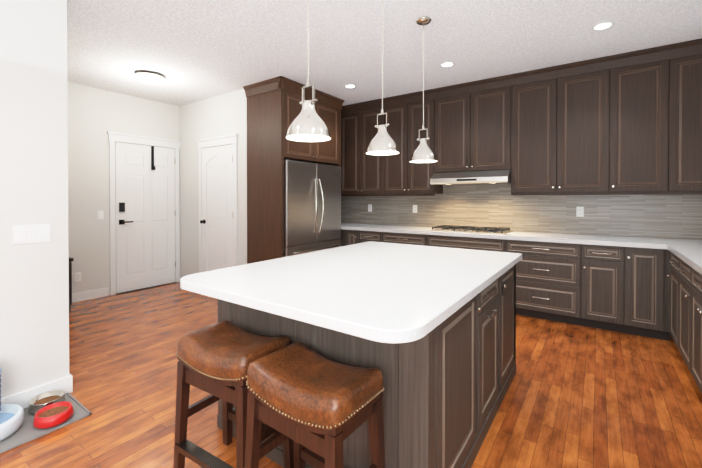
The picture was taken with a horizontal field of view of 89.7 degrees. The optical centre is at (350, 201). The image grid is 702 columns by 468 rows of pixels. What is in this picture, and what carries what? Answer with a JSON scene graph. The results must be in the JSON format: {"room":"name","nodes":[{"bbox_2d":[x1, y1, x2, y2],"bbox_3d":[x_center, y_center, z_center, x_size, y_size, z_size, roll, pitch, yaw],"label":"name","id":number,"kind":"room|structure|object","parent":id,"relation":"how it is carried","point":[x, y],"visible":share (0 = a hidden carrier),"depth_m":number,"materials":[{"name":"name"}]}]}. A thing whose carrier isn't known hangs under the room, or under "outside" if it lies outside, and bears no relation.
{"room":"kitchen","nodes":[
{"label":"kitchen","id":0,"kind":"room"},
{"bbox_2d":[0,0,68,398],"bbox_3d":[-4.185,-0.090,1.492,2.570,2.840,4.110,0,1,35],"label":"wall block","id":1,"kind":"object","parent":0,"point":[34,315],"visible":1,"depth_m":2.29,"materials":[{"name":"white paint"}]},
{"bbox_2d":[13,224,50,244],"bbox_3d":[-2.058,0.208,2.281,0.008,0.120,0.185,0,1,35],"label":"light switch","id":2,"kind":"object","parent":1,"relation":"attached to","point":[29,234],"visible":1,"depth_m":2.28,"materials":[{"name":"white plastic"}]},
{"bbox_2d":[67,82,179,294],"bbox_3d":[-4.073,-0.111,4.021,0.150,2.840,8.380,0,1,35],"label":"wall","id":3,"kind":"structure","parent":0,"point":[95,115],"depth_m":4.77,"materials":[{"name":"white paint"}]},
{"bbox_2d":[74,272,80,281],"bbox_3d":[-3.568,0.984,4.611,0.006,0.120,0.075,0,1,35],"label":"outlet","id":4,"kind":"object","parent":3,"relation":"attached to","point":[77,277],"visible":1,"depth_m":4.61,"materials":[{"name":"white plastic"}]},
{"bbox_2d":[72,287,107,302],"bbox_3d":[-3.701,1.248,4.419,0.014,0.115,1.160,0,1,35],"label":"baseboard","id":5,"kind":"structure","parent":3,"relation":"attached to","point":[81,296],"depth_m":4.71,"materials":[{"name":"white paint"}]},
{"bbox_2d":[97,211,103,219],"bbox_3d":[-3.418,0.182,4.817,0.008,0.120,0.075,0,1,35],"label":"light switch","id":6,"kind":"object","parent":3,"relation":"attached to","point":[100,215],"visible":1,"depth_m":4.81,"materials":[{"name":"white plastic"}]},
{"bbox_2d":[107,131,180,294],"bbox_3d":[-3.047,0.163,5.295,0.064,2.270,1.040,0,1,35],"label":"entry door","id":7,"kind":"structure","parent":3,"relation":"in","point":[144,211],"depth_m":5.26,"materials":[{"name":"white paint"}]},
{"bbox_2d":[179,89,246,278],"bbox_3d":[-1.506,-0.128,6.087,1.680,2.840,2.050,0,1,35],"label":"wall block","id":8,"kind":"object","parent":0,"point":[225,114],"visible":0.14,"depth_m":5.41,"materials":[{"name":"white paint"}]},
{"bbox_2d":[197,134,237,272],"bbox_3d":[-1.961,0.185,5.102,0.950,2.230,0.086,0,1,35],"label":"pantry door","id":9,"kind":"structure","parent":8,"relation":"attached to","point":[218,225],"depth_m":5.10,"materials":[{"name":"white paint"}]},
{"bbox_2d":[247,88,338,164],"bbox_3d":[-0.779,-0.993,5.077,0.658,0.855,1.162,0,1,35],"label":"upper cabinet","id":10,"kind":"object","parent":0,"relation":"attached to","point":[274,107],"depth_m":4.61,"materials":[{"name":"brown wood"}]},
{"bbox_2d":[0,282,701,467],"bbox_3d":[-1.287,1.376,1.988,7.160,0.100,8.630,0,1,35],"label":"floor","id":11,"kind":"structure","parent":0,"point":[578,396],"depth_m":2.36,"materials":[{"name":"brown wood"}]},
{"bbox_2d":[1,374,72,408],"bbox_3d":[-3.114,1.278,0.780,0.014,0.115,4.094,0,1,35],"label":"baseboard","id":12,"kind":"structure","parent":11,"relation":"on","point":[23,398],"depth_m":2.30,"materials":[{"name":"white paint"}]},
{"bbox_2d":[0,392,91,453],"bbox_3d":[-1.998,1.319,1.992,0.410,0.011,0.780,0,1,35],"label":"mat","id":13,"kind":"object","parent":11,"relation":"on","point":[26,431],"visible":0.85,"depth_m":2.06,"materials":[{"name":"grey fabric"}]},
{"bbox_2d":[0,367,23,440],"bbox_3d":[-2.058,1.123,1.984,0.320,0.382,0.320,0,1,35],"label":"water dispenser","id":14,"kind":"object","parent":13,"relation":"on","point":[11,418],"visible":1,"depth_m":2.03,"materials":[{"name":"white plastic"}]},
{"bbox_2d":[28,390,65,412],"bbox_3d":[-1.945,1.281,2.260,0.184,0.060,0.184,0,1,35],"label":"pet bowl","id":15,"kind":"object","parent":13,"relation":"on","point":[39,402],"visible":0.73,"depth_m":2.27,"materials":[{"name":"silver metal"}]},
{"bbox_2d":[33,401,73,428],"bbox_3d":[-1.788,1.281,2.126,0.190,0.062,0.190,0,1,35],"label":"pet bowl","id":16,"kind":"object","parent":13,"relation":"on","point":[52,415],"visible":1,"depth_m":2.10,"materials":[{"name":"red plastic"}]},
{"bbox_2d":[69,257,73,311],"bbox_3d":[-3.663,0.991,4.079,0.456,0.633,0.620,0,1,35],"label":"console table","id":17,"kind":"object","parent":11,"relation":"on","point":[70,280],"visible":0.12,"depth_m":4.18,"materials":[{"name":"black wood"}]},
{"bbox_2d":[173,320,293,467],"bbox_3d":[-0.563,0.985,1.693,0.490,0.685,0.328,0,1,32],"label":"bar stool","id":18,"kind":"object","parent":11,"relation":"on","point":[216,360],"visible":0.62,"depth_m":1.63,"materials":[{"name":"brown leather"}]},
{"bbox_2d":[284,159,340,256],"bbox_3d":[-0.721,0.379,5.048,0.744,1.842,1.142,0,1,35],"label":"refrigerator","id":19,"kind":"object","parent":11,"relation":"on","point":[312,207],"visible":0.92,"depth_m":4.77,"materials":[{"name":"grey metal"}]},
{"bbox_2d":[245,341,384,467],"bbox_3d":[-0.148,0.988,1.397,0.501,0.685,0.343,0,1,35],"label":"bar stool","id":20,"kind":"object","parent":11,"relation":"on","point":[301,395],"visible":1,"depth_m":1.33,"materials":[{"name":"brown leather"}]},
{"bbox_2d":[341,229,344,245],"bbox_3d":[-0.199,0.856,5.857,0.732,0.872,0.620,0,1,35],"label":"base cabinet","id":21,"kind":"object","parent":11,"relation":"on","point":[342,230],"depth_m":5.45,"materials":[{"name":"brown wood"}]},
{"bbox_2d":[341,223,701,248],"bbox_3d":[1.574,0.407,4.598,5.076,0.045,0.641,0,1,35],"label":"countertop","id":22,"kind":"structure","parent":21,"relation":"on","point":[638,242],"depth_m":3.96,"materials":[{"name":"white stone"}]},
{"bbox_2d":[429,225,511,234],"bbox_3d":[1.562,0.360,4.624,0.930,0.046,0.490,0,1,35],"label":"gas cooktop","id":23,"kind":"object","parent":22,"relation":"in","point":[471,229],"visible":1,"depth_m":4.53,"materials":[{"name":"metal"}]},
{"bbox_2d":[345,230,356,245],"bbox_3d":[0.194,0.858,5.582,0.227,0.872,0.620,0,1,35],"label":"base cabinet","id":24,"kind":"object","parent":11,"relation":"on","point":[350,235],"depth_m":5.34,"materials":[{"name":"brown wood"}]},
{"bbox_2d":[357,230,380,243],"bbox_3d":[0.450,0.860,5.402,0.400,0.872,0.620,0,1,35],"label":"base cabinet","id":25,"kind":"object","parent":11,"relation":"on","point":[362,236],"depth_m":5.16,"materials":[{"name":"brown wood"}]},
{"bbox_2d":[217,257,521,467],"bbox_3d":[0.248,0.885,2.398,1.372,0.874,1.718,0,1,35],"label":"kitchen island","id":26,"kind":"object","parent":11,"relation":"on","point":[442,397],"depth_m":1.59,"materials":[{"name":"brown wood"}]},
{"bbox_2d":[180,241,521,352],"bbox_3d":[0.181,0.426,2.307,1.390,0.046,2.010,0,1,35],"label":"island countertop","id":27,"kind":"structure","parent":26,"relation":"on","point":[394,295],"depth_m":1.72,"materials":[{"name":"white stone"}]},
{"bbox_2d":[381,232,428,245],"bbox_3d":[0.893,0.862,5.092,0.680,0.872,0.620,0,1,35],"label":"base cabinet","id":28,"kind":"object","parent":11,"relation":"on","point":[388,237],"depth_m":4.81,"materials":[{"name":"brown wood"}]},
{"bbox_2d":[429,235,504,251],"bbox_3d":[1.568,0.866,4.618,0.970,0.872,0.620,0,1,35],"label":"base cabinet","id":29,"kind":"object","parent":11,"relation":"on","point":[487,244],"depth_m":4.33,"materials":[{"name":"brown wood"}]},
{"bbox_2d":[505,239,580,324],"bbox_3d":[2.265,0.871,4.129,0.733,0.872,0.620,0,1,35],"label":"base cabinet","id":30,"kind":"object","parent":11,"relation":"on","point":[548,274],"depth_m":3.84,"materials":[{"name":"brown wood"}]},
{"bbox_2d":[581,244,624,332],"bbox_3d":[2.710,0.873,3.817,0.354,0.872,0.620,0,1,35],"label":"base cabinet","id":31,"kind":"object","parent":11,"relation":"on","point":[620,289],"depth_m":3.56,"materials":[{"name":"brown wood"}]},
{"bbox_2d":[625,247,670,340],"bbox_3d":[2.999,0.875,3.614,0.352,0.872,0.620,0,1,35],"label":"base cabinet","id":32,"kind":"object","parent":11,"relation":"on","point":[647,283],"depth_m":3.37,"materials":[{"name":"brown wood"}]},
{"bbox_2d":[667,253,674,341],"bbox_3d":[3.064,0.881,2.869,0.648,0.872,0.417,0,1,35],"label":"base cabinet","id":33,"kind":"object","parent":11,"relation":"on","point":[672,287],"depth_m":3.14,"materials":[{"name":"brown wood"}]},
{"bbox_2d":[666,244,701,274],"bbox_3d":[2.090,0.433,1.494,0.668,0.045,3.810,0,1,35],"label":"countertop","id":34,"kind":"structure","parent":33,"relation":"on","point":[689,252],"depth_m":2.77,"materials":[{"name":"white stone"}]},
{"bbox_2d":[675,256,686,364],"bbox_3d":[2.812,0.884,2.510,0.648,0.872,0.460,0,1,35],"label":"base cabinet","id":35,"kind":"object","parent":11,"relation":"on","point":[686,308],"depth_m":2.80,"materials":[{"name":"brown wood"}]},
{"bbox_2d":[687,264,701,392],"bbox_3d":[2.462,0.888,2.011,0.648,0.872,0.760,0,1,35],"label":"base cabinet","id":36,"kind":"object","parent":11,"relation":"on","point":[694,279],"depth_m":2.42,"materials":[{"name":"brown wood"}]},
{"bbox_2d":[67,0,701,105],"bbox_3d":[-1.287,-1.564,1.964,7.160,0.100,8.630,0,1,35],"label":"ceiling","id":37,"kind":"structure","parent":0,"point":[190,51],"depth_m":3.34,"materials":[{"name":"white paint"}]},
{"bbox_2d":[135,72,164,83],"bbox_3d":[-2.426,-1.474,4.260,0.320,0.116,0.320,0,1,35],"label":"hall ceiling light","id":38,"kind":"object","parent":37,"relation":"attached to","point":[149,77],"visible":1,"depth_m":4.17,"materials":[{"name":"white glass"}]},
{"bbox_2d":[286,0,330,141],"bbox_3d":[-0.221,-0.920,1.826,0.234,1.184,0.234,0,1,35],"label":"pendant light","id":39,"kind":"object","parent":37,"relation":"hanging from","point":[307,124],"visible":1,"depth_m":1.80,"materials":[{"name":"silver metal"}]},
{"bbox_2d":[344,84,355,87],"bbox_3d":[-0.010,-1.533,4.691,0.162,0.007,0.162,0,1,26],"label":"recessed light","id":40,"kind":"object","parent":37,"relation":"in","point":[348,85],"depth_m":4.69,"materials":[{"name":"white paint"}]},
{"bbox_2d":[366,0,398,154],"bbox_3d":[0.216,-0.925,2.424,0.234,1.184,0.234,0,1,35],"label":"pendant light","id":41,"kind":"object","parent":37,"relation":"hanging from","point":[382,142],"visible":1,"depth_m":2.39,"materials":[{"name":"silver metal"}]},
{"bbox_2d":[410,16,436,162],"bbox_3d":[0.609,-0.930,2.966,0.234,1.184,0.234,0,1,35],"label":"pendant light","id":42,"kind":"object","parent":37,"relation":"hanging from","point":[423,152],"visible":1,"depth_m":2.94,"materials":[{"name":"silver metal"}]},
{"bbox_2d":[440,62,454,67],"bbox_3d":[1.070,-1.526,3.933,0.162,0.007,0.162,0,1,26],"label":"recessed light","id":43,"kind":"object","parent":37,"relation":"in","point":[445,64],"depth_m":3.93,"materials":[{"name":"white paint"}]},
{"bbox_2d":[591,21,613,30],"bbox_3d":[2.179,-1.519,3.058,0.162,0.007,0.162,0,1,26],"label":"recessed light","id":44,"kind":"object","parent":37,"relation":"in","point":[602,26],"depth_m":3.05,"materials":[{"name":"white paint"}]},
{"bbox_3d":[1.807,-0.119,4.925,5.380,2.840,0.150,0,1,35],"label":"wall","id":45,"kind":"structure","parent":0,"visible":0},
{"bbox_2d":[341,106,384,193],"bbox_3d":[0.247,-0.775,5.701,0.811,1.310,0.340,0,1,35],"label":"upper cabinet","id":46,"kind":"object","parent":45,"relation":"attached to","point":[361,172],"depth_m":5.56,"materials":[{"name":"brown wood"}]},
{"bbox_2d":[385,98,442,193],"bbox_3d":[0.911,-0.771,5.236,0.811,1.310,0.340,0,1,35],"label":"upper cabinet","id":47,"kind":"object","parent":45,"relation":"attached to","point":[402,176],"depth_m":5.08,"materials":[{"name":"brown wood"}]},
{"bbox_2d":[433,82,512,173],"bbox_3d":[1.644,-0.909,4.721,0.980,1.025,0.340,0,1,35],"label":"upper cabinet","id":48,"kind":"object","parent":45,"relation":"attached to","point":[473,129],"depth_m":4.55,"materials":[{"name":"brown wood"}]},
{"bbox_2d":[430,170,510,184],"bbox_3d":[1.600,-0.313,4.664,0.970,0.163,0.492,0,1,35],"label":"range hood","id":49,"kind":"object","parent":48,"relation":"attached to","point":[492,176],"visible":1,"depth_m":4.46,"materials":[{"name":"silver metal"}]},
{"bbox_2d":[341,182,701,239],"bbox_3d":[1.761,-0.058,4.860,5.076,0.880,0.008,0,1,35],"label":"tile backsplash","id":50,"kind":"structure","parent":45,"relation":"attached to","point":[499,205],"depth_m":4.45,"materials":[{"name":"tile"}]},
{"bbox_2d":[368,204,371,211],"bbox_3d":[0.315,0.103,5.865,0.075,0.120,0.006,0,1,35],"label":"outlet","id":51,"kind":"object","parent":50,"relation":"attached to","point":[369,205],"depth_m":5.86,"materials":[{"name":"white plastic"}]},
{"bbox_2d":[413,205,416,212],"bbox_3d":[0.978,0.107,5.400,0.075,0.120,0.006,0,1,35],"label":"outlet","id":52,"kind":"object","parent":50,"relation":"attached to","point":[414,206],"depth_m":5.40,"materials":[{"name":"white plastic"}]},
{"bbox_2d":[576,207,583,216],"bbox_3d":[2.714,0.118,4.183,0.075,0.120,0.006,0,1,35],"label":"outlet","id":53,"kind":"object","parent":50,"relation":"attached to","point":[579,211],"depth_m":4.18,"materials":[{"name":"white plastic"}]},
{"bbox_2d":[511,66,612,193],"bbox_3d":[2.442,-0.762,4.162,0.970,1.310,0.340,0,1,35],"label":"upper cabinet","id":54,"kind":"object","parent":45,"relation":"attached to","point":[563,123],"depth_m":3.98,"materials":[{"name":"brown wood"}]},
{"bbox_2d":[609,54,672,193],"bbox_3d":[3.032,-0.759,3.749,0.470,1.310,0.340,0,1,35],"label":"upper cabinet","id":55,"kind":"object","parent":45,"relation":"attached to","point":[628,123],"depth_m":3.59,"materials":[{"name":"brown wood"}]},
{"bbox_2d":[669,50,701,193],"bbox_3d":[3.481,-0.756,3.434,0.628,1.310,0.340,0,1,35],"label":"upper cabinet","id":56,"kind":"object","parent":45,"relation":"attached to","point":[685,131],"depth_m":3.40,"materials":[{"name":"brown wood"}]}
]}

